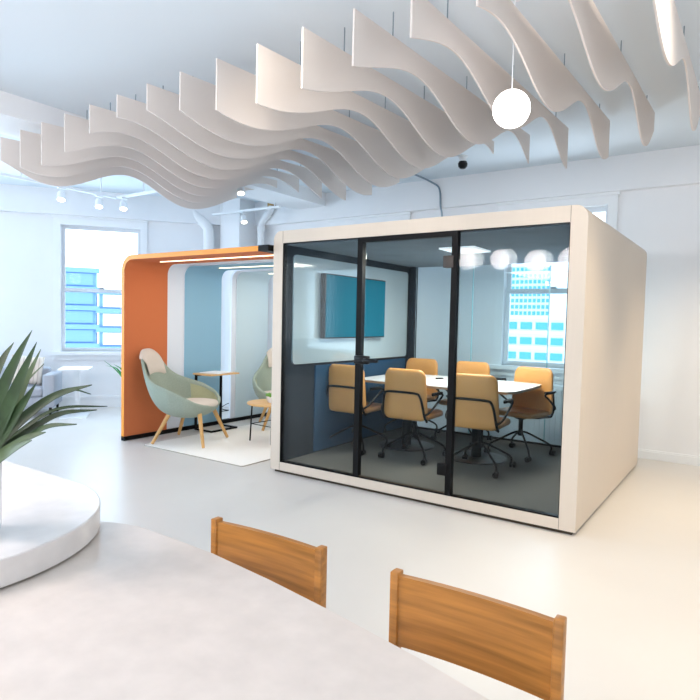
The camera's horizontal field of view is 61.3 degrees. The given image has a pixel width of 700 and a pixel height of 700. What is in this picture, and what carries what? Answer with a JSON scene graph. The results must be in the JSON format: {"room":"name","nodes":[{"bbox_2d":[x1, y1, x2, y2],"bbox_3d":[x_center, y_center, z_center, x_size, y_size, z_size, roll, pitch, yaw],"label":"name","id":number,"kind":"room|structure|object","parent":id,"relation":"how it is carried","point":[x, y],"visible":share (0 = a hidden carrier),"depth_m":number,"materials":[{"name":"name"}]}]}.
{"room":"office","nodes":[
{"label":"office","id":0,"kind":"room"},
{"bbox_2d":[0,211,219,395],"bbox_3d":[-4.995,-0.772,8.939,6.831,3.310,0.220,0,3,-17],"label":"wall","id":1,"kind":"structure","parent":0,"point":[26,239],"depth_m":8.91,"materials":[{"name":"paint"}]},
{"bbox_2d":[25,395,120,408],"bbox_3d":[-4.993,0.798,8.896,6.832,0.180,0.042,0,3,-17],"label":"baseboard","id":2,"kind":"structure","parent":1,"relation":"attached to","point":[109,401],"depth_m":9.19,"materials":[{"name":"white paint"}]},
{"bbox_2d":[48,214,148,359],"bbox_3d":[-3.862,-0.939,9.184,1.460,2.190,0.230,0,3,-17],"label":"window","id":3,"kind":"structure","parent":1,"relation":"in","point":[66,353],"depth_m":9.07,"materials":[{"name":"white paint"}]},
{"bbox_2d":[0,184,219,225],"bbox_3d":[-4.914,-2.225,8.703,6.831,0.380,0.121,0,3,-17],"label":"ceiling beam","id":4,"kind":"structure","parent":1,"relation":"attached to","point":[13,198],"depth_m":8.95,"materials":[{"name":"paint"}]},
{"bbox_2d":[193,209,213,249],"bbox_3d":[-2.415,-0.741,9.530,0.429,3.303,0.169,1,3,1],"label":"drain pipe","id":5,"kind":"object","parent":1,"relation":"attached to","point":[204,223],"visible":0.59,"depth_m":9.40,"materials":[{"name":"white metal"}]},
{"bbox_2d":[220,198,256,406],"bbox_3d":[-1.810,-0.736,9.631,0.430,3.310,0.450,3,3,34],"label":"column","id":6,"kind":"structure","parent":0,"point":[233,233],"depth_m":9.46,"materials":[{"name":"paint"}]},
{"bbox_2d":[0,0,699,201],"bbox_3d":[-2.040,-2.148,3.636,16.600,0.100,11.300,3,3,34],"label":"ceiling","id":7,"kind":"structure","parent":0,"point":[71,56],"depth_m":4.14,"materials":[{"name":"white paint"}]},
{"bbox_2d":[0,172,157,198],"bbox_3d":[-3.554,-2.191,7.511,2.440,0.270,0.971,0,3,-20],"label":"track rail","id":8,"kind":"object","parent":7,"relation":"hanging from","point":[20,177],"visible":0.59,"depth_m":7.72,"materials":[{"name":"white metal"}]},
{"bbox_2d":[57,187,65,201],"bbox_3d":[-3.645,-1.963,7.465,0.127,0.184,0.126,3,3,34],"label":"track spotlight","id":9,"kind":"object","parent":8,"relation":"attached to","point":[61,197],"visible":1,"depth_m":7.45,"materials":[{"name":"white metal"}]},
{"bbox_2d":[95,194,103,208],"bbox_3d":[-3.350,-1.978,7.893,0.127,0.184,0.126,3,3,34],"label":"track spotlight","id":10,"kind":"object","parent":8,"relation":"attached to","point":[98,202],"visible":1,"depth_m":7.87,"materials":[{"name":"white metal"}]},
{"bbox_2d":[119,197,127,210],"bbox_3d":[-3.071,-1.978,8.017,0.127,0.184,0.126,3,3,34],"label":"track spotlight","id":11,"kind":"object","parent":8,"relation":"attached to","point":[123,204],"visible":1,"depth_m":8.00,"materials":[{"name":"white metal"}]},
{"bbox_2d":[0,137,236,208],"bbox_3d":[-2.387,-1.965,6.724,0.012,0.590,3.020,3,3,34],"label":"ceiling baffle","id":12,"kind":"object","parent":7,"relation":"hanging from","point":[9,148],"depth_m":6.19,"materials":[{"name":"beige fabric"}]},
{"bbox_2d":[20,130,253,202],"bbox_3d":[-2.090,-1.947,6.520,0.012,0.592,3.020,3,3,34],"label":"ceiling baffle","id":13,"kind":"object","parent":7,"relation":"hanging from","point":[30,142],"depth_m":5.79,"materials":[{"name":"beige fabric"}]},
{"bbox_2d":[41,122,276,195],"bbox_3d":[-1.794,-1.931,6.317,0.012,0.590,3.020,3,3,34],"label":"ceiling baffle","id":14,"kind":"object","parent":7,"relation":"hanging from","point":[52,136],"depth_m":5.58,"materials":[{"name":"beige fabric"}]},
{"bbox_2d":[64,102,298,192],"bbox_3d":[-1.497,-1.943,6.112,0.012,0.533,3.020,3,3,34],"label":"ceiling baffle","id":15,"kind":"object","parent":7,"relation":"hanging from","point":[77,136],"depth_m":5.47,"materials":[{"name":"beige fabric"}]},
{"bbox_2d":[89,94,321,197],"bbox_3d":[-1.200,-1.926,5.908,0.012,0.534,3.020,3,3,34],"label":"ceiling baffle","id":16,"kind":"object","parent":7,"relation":"hanging from","point":[100,119],"depth_m":5.38,"materials":[{"name":"beige fabric"}]},
{"bbox_2d":[116,86,345,199],"bbox_3d":[-0.904,-1.909,5.705,0.012,0.534,3.020,3,3,34],"label":"ceiling baffle","id":17,"kind":"object","parent":7,"relation":"hanging from","point":[129,109],"depth_m":5.20,"materials":[{"name":"beige fabric"}]},
{"bbox_2d":[212,203,280,215],"bbox_3d":[-1.583,-2.216,8.895,1.400,0.270,0.040,3,3,34],"label":"track rail","id":18,"kind":"object","parent":7,"relation":"hanging from","point":[274,206],"visible":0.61,"depth_m":8.87,"materials":[{"name":"white metal"}]},
{"bbox_2d":[240,211,247,223],"bbox_3d":[-1.594,-1.989,8.894,0.127,0.184,0.126,3,3,34],"label":"track spotlight","id":19,"kind":"object","parent":18,"relation":"attached to","point":[243,217],"visible":1,"depth_m":8.87,"materials":[{"name":"white metal"}]},
{"bbox_2d":[146,76,371,194],"bbox_3d":[-0.607,-1.892,5.501,0.012,0.535,3.020,3,3,34],"label":"ceiling baffle","id":20,"kind":"object","parent":7,"relation":"hanging from","point":[164,104],"depth_m":4.93,"materials":[{"name":"beige fabric"}]},
{"bbox_2d":[179,71,399,186],"bbox_3d":[-0.311,-1.875,5.298,0.012,0.536,3.020,3,3,34],"label":"ceiling baffle","id":21,"kind":"object","parent":7,"relation":"hanging from","point":[197,97],"depth_m":4.64,"materials":[{"name":"beige fabric"}]},
{"bbox_2d":[215,58,424,177],"bbox_3d":[-0.014,-1.858,5.094,0.012,0.536,3.020,3,3,34],"label":"ceiling baffle","id":22,"kind":"object","parent":7,"relation":"hanging from","point":[235,99],"depth_m":4.38,"materials":[{"name":"beige fabric"}]},
{"bbox_2d":[256,41,447,168],"bbox_3d":[0.282,-1.840,4.891,0.012,0.537,3.020,3,3,34],"label":"ceiling baffle","id":23,"kind":"object","parent":7,"relation":"hanging from","point":[278,78],"depth_m":4.16,"materials":[{"name":"beige fabric"}]},
{"bbox_2d":[301,27,493,156],"bbox_3d":[0.579,-1.833,4.686,0.012,0.518,3.020,3,3,34],"label":"ceiling baffle","id":24,"kind":"object","parent":7,"relation":"hanging from","point":[325,67],"depth_m":4.05,"materials":[{"name":"beige fabric"}]},
{"bbox_2d":[352,8,529,163],"bbox_3d":[0.876,-1.841,4.482,0.012,0.470,3.020,3,3,34],"label":"ceiling baffle","id":25,"kind":"object","parent":7,"relation":"hanging from","point":[373,46],"depth_m":4.03,"materials":[{"name":"beige fabric"}]},
{"bbox_2d":[458,155,467,168],"bbox_3d":[1.266,-2.103,6.633,0.110,0.145,0.110,3,3,34],"label":"dome camera","id":26,"kind":"object","parent":7,"relation":"attached to","point":[462,164],"visible":1,"depth_m":6.60,"materials":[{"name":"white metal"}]},
{"bbox_2d":[410,0,568,168],"bbox_3d":[1.172,-1.826,4.278,0.012,0.466,3.020,3,3,34],"label":"ceiling baffle","id":27,"kind":"object","parent":7,"relation":"hanging from","point":[427,22],"depth_m":3.73,"materials":[{"name":"beige fabric"}]},
{"bbox_2d":[492,0,530,128],"bbox_3d":[0.922,-1.639,3.340,0.210,0.755,0.210,3,3,34],"label":"globe pendant","id":28,"kind":"object","parent":7,"relation":"hanging from","point":[511,108],"visible":0.98,"depth_m":3.29,"materials":[{"name":"white glass"}]},
{"bbox_2d":[476,0,609,158],"bbox_3d":[1.469,-1.809,4.075,0.012,0.465,3.020,3,3,34],"label":"ceiling baffle","id":29,"kind":"object","parent":7,"relation":"hanging from","point":[557,88],"depth_m":3.75,"materials":[{"name":"beige fabric"}]},
{"bbox_2d":[568,0,654,145],"bbox_3d":[1.765,-1.793,3.871,0.012,0.465,3.020,3,3,34],"label":"ceiling baffle","id":30,"kind":"object","parent":7,"relation":"hanging from","point":[610,69],"depth_m":3.53,"materials":[{"name":"beige fabric"}]},
{"bbox_2d":[652,0,699,130],"bbox_3d":[2.062,-1.776,3.667,0.012,0.464,3.020,3,3,34],"label":"ceiling baffle","id":31,"kind":"object","parent":7,"relation":"hanging from","point":[672,40],"depth_m":3.33,"materials":[{"name":"beige fabric"}]},
{"bbox_2d":[5,407,699,699],"bbox_3d":[-2.115,1.257,3.807,16.600,0.100,11.300,3,3,34],"label":"floor","id":32,"kind":"structure","parent":0,"point":[626,584],"depth_m":3.93,"materials":[{"name":"plastic"}]},
{"bbox_2d":[0,367,61,414],"bbox_3d":[-5.107,0.588,8.236,1.900,0.660,0.660,0,3,-17],"label":"sofa","id":33,"kind":"object","parent":32,"relation":"on","point":[51,380],"visible":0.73,"depth_m":8.19,"materials":[{"name":"grey fabric"}]},
{"bbox_2d":[9,384,42,396],"bbox_3d":[-5.133,0.567,8.149,1.700,0.130,0.490,0,3,-17],"label":"seat cushion","id":34,"kind":"object","parent":33,"relation":"on","point":[38,390],"depth_m":8.15,"materials":[{"name":"grey fabric"}]},
{"bbox_2d":[11,354,44,385],"bbox_3d":[-4.563,0.284,8.342,0.458,0.441,0.223,0,3,-25],"label":"throw pillow","id":35,"kind":"object","parent":33,"relation":"on","point":[37,377],"visible":0.41,"depth_m":8.33,"materials":[{"name":"white fabric"}]},
{"bbox_2d":[57,366,92,418],"bbox_3d":[-3.888,0.595,8.377,0.400,0.685,0.500,0,3,-17],"label":"pedestal table","id":36,"kind":"object","parent":32,"relation":"on","point":[83,415],"visible":0.84,"depth_m":8.47,"materials":[{"name":"white metal"}]},
{"bbox_2d":[106,362,120,375],"bbox_3d":[-2.726,0.566,7.430,0.777,0.890,0.727,3,3,34],"label":"potted plant","id":37,"kind":"object","parent":32,"relation":"on","point":[115,368],"visible":0.1,"depth_m":7.33,"materials":[{"name":"green plant"}]},
{"bbox_2d":[121,244,273,440],"bbox_3d":[-1.018,0.001,7.125,2.238,2.125,2.400,3,3,34],"label":"booth","id":38,"kind":"object","parent":32,"relation":"on","point":[171,301],"visible":0.88,"depth_m":7.37,"materials":[{"name":"orange fabric"}]},
{"bbox_2d":[144,421,270,466],"bbox_3d":[-1.034,1.061,7.089,1.542,0.010,2.272,3,3,34],"label":"rug","id":39,"kind":"object","parent":32,"relation":"on","point":[236,450],"visible":0.42,"depth_m":6.59,"materials":[{"name":"beige carpet"}]},
{"bbox_2d":[139,348,228,447],"bbox_3d":[-1.958,0.523,6.840,0.921,1.060,0.851,2,3,12],"label":"lounge chair","id":40,"kind":"object","parent":39,"relation":"on","point":[176,395],"visible":1,"depth_m":6.78,"materials":[{"name":"green fabric"}]},
{"bbox_2d":[187,398,217,405],"bbox_3d":[-1.785,0.611,6.805,0.510,0.078,0.615,2,3,12],"label":"seat cushion","id":41,"kind":"object","parent":40,"relation":"on","point":[195,401],"depth_m":6.74,"materials":[{"name":"beige fabric"}]},
{"bbox_2d":[193,372,238,432],"bbox_3d":[-1.716,0.652,7.575,0.340,0.723,0.500,3,3,34],"label":"table","id":42,"kind":"object","parent":39,"relation":"on","point":[232,373],"visible":0.7,"depth_m":7.50,"materials":[{"name":"brown wood"}]},
{"bbox_2d":[200,371,231,373],"bbox_3d":[-1.708,0.286,7.556,0.280,0.010,0.320,2,3,23],"label":"magazine","id":43,"kind":"object","parent":42,"relation":"on","point":[207,372],"visible":1,"depth_m":7.49,"materials":[{"name":"white paper"}]},
{"bbox_2d":[247,399,270,444],"bbox_3d":[-0.913,0.837,6.937,0.590,0.455,0.590,3,3,34],"label":"coffee table","id":44,"kind":"object","parent":39,"relation":"on","point":[264,403],"visible":0.46,"depth_m":6.86,"materials":[{"name":"brown wood"}]},
{"bbox_2d":[266,392,270,402],"bbox_3d":[-0.883,0.549,6.888,0.190,0.123,0.186,-1,4,-40],"label":"succulent pot","id":45,"kind":"object","parent":44,"relation":"on","point":[268,395],"visible":0.35,"depth_m":6.83,"materials":[{"name":"white ceramic"}]},
{"bbox_2d":[252,348,271,430],"bbox_3d":[-0.900,0.487,8.017,0.851,1.060,0.921,1,3,-14],"label":"lounge chair","id":46,"kind":"object","parent":39,"relation":"on","point":[262,378],"visible":0.19,"depth_m":8.13,"materials":[{"name":"green fabric"}]},
{"bbox_2d":[0,521,488,699],"bbox_3d":[-0.513,0.996,1.237,1.800,0.750,0.986,3,3,34],"label":"dining table","id":47,"kind":"object","parent":32,"relation":"on","point":[136,613],"visible":0.86,"depth_m":1.27,"materials":[{"name":"stone"}]},
{"bbox_2d":[0,460,99,587],"bbox_3d":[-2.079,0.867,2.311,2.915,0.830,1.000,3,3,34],"label":"tray","id":48,"kind":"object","parent":47,"relation":"on","point":[47,519],"depth_m":1.77,"materials":[{"name":"white stone"}]},
{"bbox_2d":[0,331,106,527],"bbox_3d":[-0.914,0.216,1.637,0.518,0.590,0.530,3,3,34],"label":"agave plant","id":49,"kind":"object","parent":48,"relation":"on","point":[13,401],"visible":1,"depth_m":1.58,"materials":[{"name":"green plant"}]},
{"bbox_2d":[211,516,326,607],"bbox_3d":[-0.370,0.948,1.583,0.430,0.817,0.461,3,3,33],"label":"dining chair","id":50,"kind":"object","parent":32,"relation":"on","point":[299,567],"visible":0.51,"depth_m":1.73,"materials":[{"name":"brown wood"}]},
{"bbox_2d":[270,205,646,534],"bbox_3d":[1.106,0.053,5.764,2.780,2.250,2.637,3,3,34],"label":"pod","id":51,"kind":"object","parent":32,"relation":"on","point":[606,285],"visible":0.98,"depth_m":5.16,"materials":[{"name":"beige"}]},
{"bbox_2d":[320,273,385,338],"bbox_3d":[0.056,-0.455,6.346,0.066,0.650,1.150,3,3,34],"label":"television","id":52,"kind":"object","parent":51,"relation":"attached to","point":[338,292],"visible":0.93,"depth_m":6.17,"materials":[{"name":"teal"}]},
{"bbox_2d":[326,364,390,455],"bbox_3d":[0.072,0.586,6.168,0.573,0.890,0.572,3,3,34],"label":"chair","id":53,"kind":"object","parent":51,"relation":"on","point":[341,385],"visible":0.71,"depth_m":5.97,"materials":[{"name":"beige leather"}]},
{"bbox_2d":[378,368,445,465],"bbox_3d":[0.633,0.616,5.819,0.573,0.890,0.572,3,3,33],"label":"chair","id":54,"kind":"object","parent":51,"relation":"on","point":[405,390],"visible":0.98,"depth_m":5.61,"materials":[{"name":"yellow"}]},
{"bbox_2d":[383,358,440,438],"bbox_3d":[0.750,0.554,7.090,0.573,0.890,0.572,3,4,36],"label":"chair","id":55,"kind":"object","parent":51,"relation":"on","point":[428,366],"visible":0.28,"depth_m":7.16,"materials":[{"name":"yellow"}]},
{"bbox_2d":[365,374,540,464],"bbox_3d":[1.020,0.688,6.159,1.710,0.728,1.060,3,3,34],"label":"conference table","id":56,"kind":"object","parent":51,"relation":"on","point":[476,456],"visible":0.6,"depth_m":5.97,"materials":[{"name":"white laminate"}]},
{"bbox_2d":[431,361,492,444],"bbox_3d":[1.293,0.585,6.717,0.573,0.890,0.572,3,3,34],"label":"chair","id":57,"kind":"object","parent":51,"relation":"on","point":[468,367],"visible":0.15,"depth_m":6.82,"materials":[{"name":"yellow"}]},
{"bbox_2d":[445,373,515,478],"bbox_3d":[1.194,0.649,5.410,0.573,0.890,0.572,3,3,32],"label":"chair","id":58,"kind":"object","parent":51,"relation":"on","point":[477,402],"visible":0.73,"depth_m":5.18,"materials":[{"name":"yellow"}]},
{"bbox_2d":[484,366,555,462],"bbox_3d":[1.763,0.629,6.055,0.572,0.890,0.573,-2,4,-44],"label":"chair","id":59,"kind":"object","parent":51,"relation":"on","point":[539,403],"visible":0.8,"depth_m":6.08,"materials":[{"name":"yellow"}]},
{"bbox_2d":[389,568,566,699],"bbox_3d":[0.158,0.978,1.222,0.430,0.817,0.461,3,3,34],"label":"dining chair","id":60,"kind":"object","parent":32,"relation":"on","point":[524,649],"visible":1,"depth_m":1.37,"materials":[{"name":"brown wood"}]},
{"bbox_2d":[264,184,699,455],"bbox_3d":[2.999,-0.485,6.735,11.250,3.310,0.220,3,3,34],"label":"wall","id":61,"kind":"structure","parent":0,"point":[664,222],"depth_m":6.41,"materials":[{"name":"paint"}]},
{"bbox_2d":[0,90,325,209],"bbox_3d":[-1.994,-2.165,6.884,0.600,0.190,4.900,3,3,34],"label":"beam","id":62,"kind":"structure","parent":61,"relation":"attached to","point":[17,113],"depth_m":5.42,"materials":[{"name":"paint"}]},
{"bbox_2d":[237,186,244,195],"bbox_3d":[-1.344,-1.992,7.277,0.127,0.184,0.126,3,3,34],"label":"track spotlight","id":63,"kind":"object","parent":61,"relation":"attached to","point":[240,191],"visible":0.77,"depth_m":7.25,"materials":[{"name":"white metal"}]},
{"bbox_2d":[257,203,275,245],"bbox_3d":[-1.350,-0.711,9.407,0.352,3.302,0.136,3,3,34],"label":"drain pipe","id":64,"kind":"object","parent":61,"relation":"attached to","point":[267,214],"visible":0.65,"depth_m":9.35,"materials":[{"name":"white metal"}]},
{"bbox_2d":[328,212,411,226],"bbox_3d":[0.263,-0.844,8.504,1.470,2.130,0.230,3,3,34],"label":"window","id":65,"kind":"structure","parent":61,"relation":"in","point":[402,215],"depth_m":8.36,"materials":[{"name":"white paint"}]},
{"bbox_2d":[415,174,442,216],"bbox_3d":[0.906,-1.715,7.519,0.810,0.999,0.147,-1,4,-39],"label":"conduit","id":66,"kind":"object","parent":61,"relation":"attached to","point":[415,174],"visible":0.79,"depth_m":7.66,"materials":[{"name":"grey metal"}]},
{"bbox_2d":[255,145,699,226],"bbox_3d":[2.900,-1.945,6.558,11.350,0.380,0.100,3,3,34],"label":"ceiling beam","id":67,"kind":"structure","parent":61,"relation":"attached to","point":[673,167],"depth_m":7.10,"materials":[{"name":"paint"}]},
{"bbox_2d":[483,377,562,444],"bbox_3d":[2.361,0.731,6.931,1.750,0.715,0.212,3,3,34],"label":"radiator cover","id":68,"kind":"object","parent":61,"relation":"attached to","point":[553,426],"visible":0.21,"depth_m":6.92,"materials":[{"name":"white paint"}]},
{"bbox_2d":[488,191,620,379],"bbox_3d":[2.412,-0.723,7.028,1.490,2.130,0.230,3,3,34],"label":"window","id":69,"kind":"structure","parent":61,"relation":"in","point":[508,368],"depth_m":7.21,"materials":[{"name":"white paint"}]},
{"bbox_2d":[417,421,699,465],"bbox_3d":[2.895,1.121,6.715,11.250,0.100,0.025,3,3,34],"label":"baseboard","id":70,"kind":"structure","parent":61,"relation":"attached to","point":[642,453],"depth_m":6.39,"materials":[{"name":"white paint"}]},
{"label":"outside","id":71,"kind":"structure","parent":0,"visible":0},
{"bbox_2d":[508,315,565,362],"bbox_3d":[11.452,4.987,35.106,6.800,13.910,6.120,3,3,32],"label":"building","id":72,"kind":"structure","parent":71,"point":[527,334],"depth_m":32.17,"materials":[{"name":"white stone"}]},
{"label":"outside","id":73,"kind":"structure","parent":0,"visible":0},
{"bbox_2d":[510,265,567,315],"bbox_3d":[16.519,2.049,51.968,3.500,18.310,6.120,3,3,34],"label":"building","id":74,"kind":"structure","parent":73,"point":[533,276],"depth_m":49.31,"materials":[{"name":"white stone"}]},
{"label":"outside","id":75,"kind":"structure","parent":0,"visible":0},
{"bbox_2d":[65,267,99,347],"bbox_3d":[-10.028,4.671,20.986,2.100,15.010,2.120,0,3,-22],"label":"building","id":76,"kind":"structure","parent":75,"point":[80,307],"depth_m":19.93,"materials":[{"name":"blue"}]},
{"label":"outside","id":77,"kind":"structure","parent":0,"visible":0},
{"bbox_2d":[96,293,121,347],"bbox_3d":[-7.882,5.024,21.894,2.800,14.310,2.120,0,3,-22],"label":"building","id":78,"kind":"structure","parent":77,"point":[109,311],"depth_m":20.30,"materials":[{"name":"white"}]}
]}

